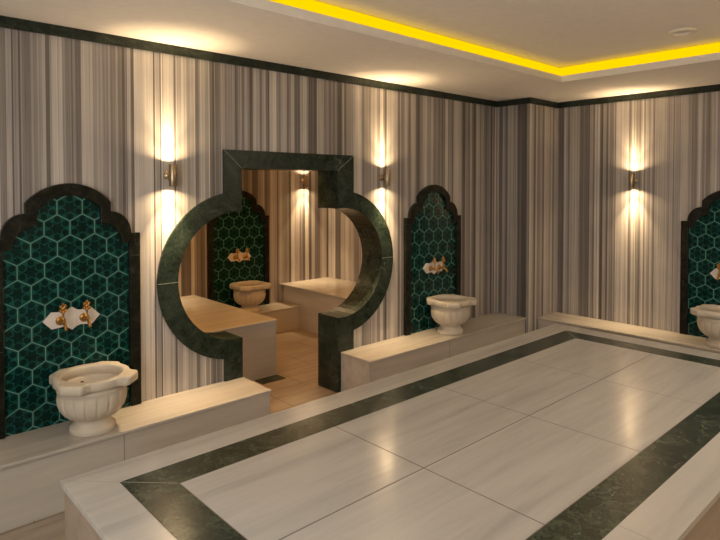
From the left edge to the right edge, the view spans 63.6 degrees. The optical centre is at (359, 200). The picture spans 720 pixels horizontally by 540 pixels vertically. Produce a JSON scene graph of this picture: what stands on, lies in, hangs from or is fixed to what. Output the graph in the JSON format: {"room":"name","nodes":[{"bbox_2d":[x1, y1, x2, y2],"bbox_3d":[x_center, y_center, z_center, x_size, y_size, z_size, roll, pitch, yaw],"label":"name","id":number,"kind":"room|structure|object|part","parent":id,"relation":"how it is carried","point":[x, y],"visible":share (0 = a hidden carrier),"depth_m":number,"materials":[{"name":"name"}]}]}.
{"room":"spa","nodes":[
{"label":"spa","id":0,"kind":"room"},
{"bbox_2d":[0,329,335,539],"bbox_3d":[-0.091,1.966,4.395,8.465,0.080,7.770,-1,2,-43],"label":"floor","id":1,"kind":"structure","parent":0,"point":[296,349],"depth_m":5.89,"materials":[{"name":"stone"}]},
{"bbox_2d":[0,377,270,532],"bbox_3d":[-2.297,1.747,3.497,3.910,0.400,0.447,-1,2,-43],"label":"bench","id":2,"kind":"object","parent":1,"relation":"on","point":[33,463],"visible":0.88,"depth_m":3.84,"materials":[{"name":"white stone"}]},
{"bbox_2d":[49,361,137,437],"bbox_3d":[-1.794,1.347,3.897,0.497,0.380,0.487,-1,2,-43],"label":"basin","id":3,"kind":"object","parent":2,"relation":"on","point":[88,395],"visible":1,"depth_m":3.78,"materials":[{"name":"white stone"}]},
{"bbox_3d":[-1.798,1.335,3.901,0.434,0.232,0.435,-1,2,-43],"label":"bowl","id":4,"kind":"part","parent":3,"relation":"part of","materials":[{"name":"stone"}]},
{"bbox_2d":[180,295,276,380],"bbox_3d":[-2.371,1.584,6.194,2.264,0.600,1.919,-1,2,-43],"label":"bench","id":5,"kind":"object","parent":1,"relation":"on","point":[258,331],"visible":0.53,"depth_m":6.17,"materials":[{"name":"white stone"}]},
{"bbox_2d":[254,374,284,383],"bbox_3d":[-0.946,1.884,6.102,0.286,0.004,0.160,-1,2,-43],"label":"trim","id":6,"kind":"structure","parent":1,"relation":"on","point":[276,377],"depth_m":6.09,"materials":[{"name":"stone"}]},
{"bbox_2d":[256,302,298,332],"bbox_3d":[-1.529,1.680,7.978,1.386,0.325,0.444,-1,2,-43],"label":"bench","id":7,"kind":"object","parent":1,"relation":"on","point":[286,314],"visible":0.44,"depth_m":8.16,"materials":[{"name":"white stone"}]},
{"bbox_2d":[229,280,270,312],"bbox_3d":[-1.506,1.328,7.930,0.497,0.380,0.487,-1,2,-43],"label":"basin","id":8,"kind":"object","parent":7,"relation":"on","point":[249,294],"visible":0.98,"depth_m":7.79,"materials":[{"name":"white stone"}]},
{"bbox_3d":[-1.510,1.316,7.934,0.434,0.232,0.435,-1,2,-43],"label":"bowl","id":9,"kind":"part","parent":8,"relation":"part of","materials":[{"name":"stone"}]},
{"bbox_2d":[280,277,356,333],"bbox_3d":[-0.008,1.546,8.004,0.924,0.592,2.464,-1,2,-43],"label":"bench","id":10,"kind":"object","parent":1,"relation":"on","point":[313,297],"visible":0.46,"depth_m":8.18,"materials":[{"name":"white stone"}]},
{"bbox_2d":[61,324,719,539],"bbox_3d":[1.057,1.649,3.671,4.824,0.587,2.223,-1,2,-43],"label":"platform","id":11,"kind":"object","parent":1,"relation":"on","point":[556,431],"visible":1,"depth_m":3.03,"materials":[{"name":"stone"}]},
{"bbox_2d":[341,312,525,391],"bbox_3d":[0.932,1.677,6.477,2.687,0.400,0.447,-1,2,-43],"label":"bench","id":12,"kind":"object","parent":1,"relation":"on","point":[369,363],"visible":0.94,"depth_m":6.01,"materials":[{"name":"white stone"}]},
{"bbox_2d":[426,294,476,334],"bbox_3d":[1.014,1.287,6.489,0.497,0.380,0.487,-1,2,-43],"label":"basin","id":13,"kind":"object","parent":12,"relation":"on","point":[450,311],"visible":1,"depth_m":6.36,"materials":[{"name":"white stone"}]},
{"bbox_3d":[1.011,1.275,6.493,0.434,0.232,0.435,-1,2,-43],"label":"bowl","id":14,"kind":"part","parent":13,"relation":"part of","materials":[{"name":"stone"}]},
{"bbox_2d":[537,312,719,353],"bbox_3d":[3.911,1.702,5.876,0.465,0.378,4.423,-1,2,-43],"label":"bench","id":15,"kind":"object","parent":1,"relation":"on","point":[645,333],"visible":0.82,"depth_m":6.69,"materials":[{"name":"white stone"}]},
{"bbox_2d":[690,304,719,348],"bbox_3d":[3.737,1.320,6.009,0.487,0.380,0.497,-1,2,-43],"label":"basin","id":16,"kind":"object","parent":15,"relation":"on","point":[708,320],"visible":1,"depth_m":5.94,"materials":[{"name":"white stone"}]},
{"bbox_3d":[3.741,1.308,6.012,0.435,0.232,0.434,-1,2,-43],"label":"bowl","id":17,"kind":"part","parent":16,"relation":"part of","materials":[{"name":"stone"}]},
{"bbox_2d":[0,27,496,401],"bbox_3d":[-1.153,0.349,5.014,7.695,3.123,0.275,-1,2,-43],"label":"wall","id":18,"kind":"structure","parent":0,"point":[111,120],"depth_m":4.64,"materials":[{"name":"stone"}]},
{"bbox_2d":[0,183,140,439],"bbox_3d":[-2.006,0.709,4.020,0.968,1.650,0.040,-1,2,-43],"label":"panel","id":19,"kind":"object","parent":18,"relation":"attached to","point":[67,246],"visible":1,"depth_m":3.97,"materials":[{"name":"tile"}]},
{"bbox_3d":[-2.006,0.102,4.005,0.968,0.435,0.040,-1,2,-43],"label":"crown","id":20,"kind":"part","parent":19,"relation":"part of","materials":[{"name":"stone"}]},
{"bbox_2d":[43,300,99,330],"bbox_3d":[-1.953,0.795,3.976,0.367,0.206,0.155,-1,2,-43],"label":"plate","id":21,"kind":"object","parent":19,"relation":"attached to","point":[70,318],"visible":1,"depth_m":4.00,"materials":[{"name":"white stone"}]},
{"bbox_2d":[56,303,67,330],"bbox_3d":[-2.002,0.783,3.916,0.062,0.179,0.133,-1,2,-43],"label":"tap","id":22,"kind":"object","parent":21,"relation":"on","point":[61,316],"depth_m":3.93,"materials":[{"name":"gold metal"}]},
{"bbox_2d":[79,300,91,326],"bbox_3d":[-1.890,0.781,4.019,0.062,0.179,0.133,-1,2,-43],"label":"tap","id":23,"kind":"object","parent":21,"relation":"on","point":[85,314],"depth_m":4.05,"materials":[{"name":"gold metal"}]},
{"bbox_2d":[164,164,176,186],"bbox_3d":[-1.450,-0.189,4.460,0.072,0.170,0.118,-1,2,-43],"label":"wall lamp","id":24,"kind":"object","parent":18,"relation":"attached to","point":[171,174],"visible":1,"depth_m":4.41,"materials":[{"name":"brown metal"}]},
{"bbox_2d":[0,15,496,106],"bbox_3d":[-1.053,-1.173,4.870,7.694,0.073,0.020,-1,2,-43],"label":"trim","id":25,"kind":"structure","parent":18,"relation":"attached to","point":[5,21],"depth_m":4.68,"materials":[{"name":"stone"}]},
{"bbox_2d":[157,149,392,392],"bbox_3d":[-0.701,0.733,5.433,2.587,2.336,0.309,-1,2,-43],"label":"surround","id":26,"kind":"object","parent":18,"relation":"attached to","point":[336,326],"visible":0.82,"depth_m":5.57,"materials":[{"name":"stone"}]},
{"bbox_2d":[379,169,390,185],"bbox_3d":[0.267,-0.235,6.044,0.072,0.170,0.118,-1,2,-43],"label":"wall lamp","id":27,"kind":"object","parent":18,"relation":"attached to","point":[386,177],"visible":1,"depth_m":6.00,"materials":[{"name":"brown metal"}]},
{"bbox_2d":[404,185,460,335],"bbox_3d":[0.845,0.648,6.651,0.968,1.650,0.040,-1,2,-43],"label":"panel","id":28,"kind":"object","parent":18,"relation":"attached to","point":[432,227],"visible":0.98,"depth_m":6.60,"materials":[{"name":"tile"}]},
{"bbox_3d":[0.845,0.041,6.636,0.968,0.435,0.040,-1,2,-43],"label":"crown","id":29,"kind":"part","parent":28,"relation":"part of","materials":[{"name":"stone"}]},
{"bbox_2d":[423,256,447,273],"bbox_3d":[0.892,0.747,6.601,0.367,0.206,0.155,-1,2,-43],"label":"plate","id":30,"kind":"object","parent":28,"relation":"attached to","point":[435,266],"visible":1,"depth_m":6.61,"materials":[{"name":"white stone"}]},
{"bbox_3d":[0.847,0.770,6.651,0.367,0.157,0.022,-1,2,-43],"label":"plate","id":31,"kind":"part","parent":30,"relation":"part of","materials":[{"name":"white stone"}]},
{"bbox_2d":[429,257,438,273],"bbox_3d":[0.844,0.735,6.542,0.062,0.179,0.133,-1,2,-43],"label":"tap","id":32,"kind":"object","parent":30,"relation":"on","point":[432,268],"depth_m":6.57,"materials":[{"name":"gold metal"}]},
{"bbox_2d":[437,256,447,271],"bbox_3d":[0.955,0.733,6.645,0.062,0.179,0.133,-1,2,-43],"label":"tap","id":33,"kind":"object","parent":30,"relation":"on","point":[440,266],"depth_m":6.67,"materials":[{"name":"gold metal"}]},
{"bbox_2d":[178,170,327,302],"bbox_3d":[-2.179,0.549,7.654,4.560,2.600,0.001,-1,2,-43],"label":"wall","id":34,"kind":"structure","parent":0,"point":[298,229],"depth_m":8.62,"materials":[{"name":"stone"}]},
{"bbox_2d":[207,191,268,307],"bbox_3d":[-1.682,0.689,8.089,0.968,1.650,0.040,-1,2,-43],"label":"panel","id":35,"kind":"object","parent":34,"relation":"attached to","point":[248,228],"visible":0.59,"depth_m":8.07,"materials":[{"name":"tile"}]},
{"bbox_3d":[-1.682,0.082,8.075,0.968,0.435,0.040,-1,2,-43],"label":"crown","id":36,"kind":"part","parent":35,"relation":"part of","materials":[{"name":"stone"}]},
{"bbox_2d":[228,248,250,261],"bbox_3d":[-1.635,0.766,8.040,0.367,0.206,0.155,-1,2,-43],"label":"plate","id":37,"kind":"object","parent":35,"relation":"attached to","point":[238,256],"visible":1,"depth_m":8.06,"materials":[{"name":"white stone"}]},
{"bbox_2d":[233,248,240,261],"bbox_3d":[-1.683,0.754,7.980,0.062,0.179,0.133,-1,2,-43],"label":"tap","id":38,"kind":"object","parent":37,"relation":"on","point":[236,256],"depth_m":8.01,"materials":[{"name":"gold metal"}]},
{"bbox_2d":[243,248,249,260],"bbox_3d":[-1.572,0.752,8.083,0.062,0.179,0.133,-1,2,-43],"label":"tap","id":39,"kind":"object","parent":37,"relation":"on","point":[245,255],"depth_m":8.10,"materials":[{"name":"gold metal"}]},
{"bbox_2d":[301,176,307,186],"bbox_3d":[-0.832,-0.283,8.799,0.072,0.170,0.118,-1,2,-43],"label":"wall lamp","id":40,"kind":"object","parent":34,"relation":"attached to","point":[304,181],"visible":1,"depth_m":8.76,"materials":[{"name":"brown metal"}]},
{"bbox_2d":[328,208,362,281],"bbox_3d":[0.342,0.535,8.284,0.001,2.600,2.495,-1,2,-43],"label":"wall","id":41,"kind":"structure","parent":0,"point":[345,255],"depth_m":8.94,"materials":[{"name":"stone"}]},
{"bbox_2d":[0,0,719,102],"bbox_3d":[0.849,-1.298,3.301,8.365,0.252,4.900,-1,2,-43],"label":"ceiling","id":42,"kind":"structure","parent":0,"point":[556,33],"depth_m":4.54,"materials":[{"name":"paint"}]},
{"bbox_2d":[269,0,719,75],"bbox_3d":[0.917,-1.290,3.474,5.430,0.098,2.350,-1,2,-43],"label":"light strip","id":43,"kind":"object","parent":42,"relation":"attached to","point":[310,5],"visible":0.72,"depth_m":5.12,"materials":[{"name":"yellow"}]},
{"bbox_2d":[668,27,697,35],"bbox_3d":[2.623,-1.367,4.713,0.208,0.022,0.208,-1,2,-43],"label":"ceiling vent","id":44,"kind":"object","parent":42,"relation":"in","point":[683,31],"visible":1,"depth_m":4.70,"materials":[{"name":"plastic"}]},
{"bbox_2d":[496,103,556,332],"bbox_3d":[2.175,0.290,7.575,0.670,3.123,0.475,-1,2,-43],"label":"wall","id":45,"kind":"structure","parent":0,"point":[526,204],"depth_m":7.36,"materials":[{"name":"stone"}]},
{"bbox_2d":[497,97,529,106],"bbox_3d":[1.928,-1.229,7.298,0.020,0.073,0.491,-1,2,-43],"label":"trim","id":46,"kind":"structure","parent":45,"relation":"attached to","point":[520,101],"depth_m":7.29,"materials":[{"name":"stone"}]},
{"bbox_2d":[530,97,557,107],"bbox_3d":[2.336,-1.230,7.351,0.687,0.073,0.020,-1,2,-43],"label":"trim","id":47,"kind":"structure","parent":45,"relation":"attached to","point":[536,101],"depth_m":7.32,"materials":[{"name":"stone"}]},
{"bbox_2d":[556,91,719,332],"bbox_3d":[4.083,0.326,6.002,0.001,3.123,4.425,-1,2,-43],"label":"wall","id":48,"kind":"structure","parent":0,"point":[618,246],"depth_m":6.92,"materials":[{"name":"stone"}]},
{"bbox_2d":[629,173,637,187],"bbox_3d":[3.215,-0.232,6.842,0.118,0.170,0.072,-1,2,-43],"label":"wall lamp","id":49,"kind":"object","parent":48,"relation":"attached to","point":[632,180],"visible":1,"depth_m":6.80,"materials":[{"name":"brown metal"}]},
{"bbox_2d":[558,84,719,107],"bbox_3d":[4.076,-1.198,5.959,0.020,0.073,4.423,-1,2,-43],"label":"trim","id":50,"kind":"structure","parent":48,"relation":"attached to","point":[709,88],"depth_m":6.78,"materials":[{"name":"stone"}]},
{"bbox_2d":[679,190,719,337],"bbox_3d":[3.926,0.694,6.151,0.040,1.625,0.968,-1,2,-43],"label":"panel","id":51,"kind":"object","parent":48,"relation":"attached to","point":[700,234],"visible":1,"depth_m":6.37,"materials":[{"name":"tile"}]},
{"bbox_3d":[3.926,0.096,6.137,0.040,0.428,0.968,-1,2,-43],"label":"crown","id":52,"kind":"part","parent":51,"relation":"part of","materials":[{"name":"stone"}]},
{"bbox_2d":[710,263,719,279],"bbox_3d":[3.871,0.771,6.110,0.155,0.206,0.367,-1,2,-43],"label":"plate","id":53,"kind":"object","parent":51,"relation":"attached to","point":[715,273],"visible":1,"depth_m":6.23,"materials":[{"name":"white stone"}]},
{"bbox_3d":[3.920,0.794,6.155,0.022,0.157,0.367,-1,2,-43],"label":"plate","id":54,"kind":"part","parent":53,"relation":"part of","materials":[{"name":"white stone"}]},
{"bbox_2d":[716,263,719,279],"bbox_3d":[3.811,0.757,6.158,0.133,0.179,0.062,-1,2,-43],"label":"tap","id":55,"kind":"object","parent":53,"relation":"on","point":[718,268],"depth_m":6.16,"materials":[{"name":"gold metal"}]}
]}

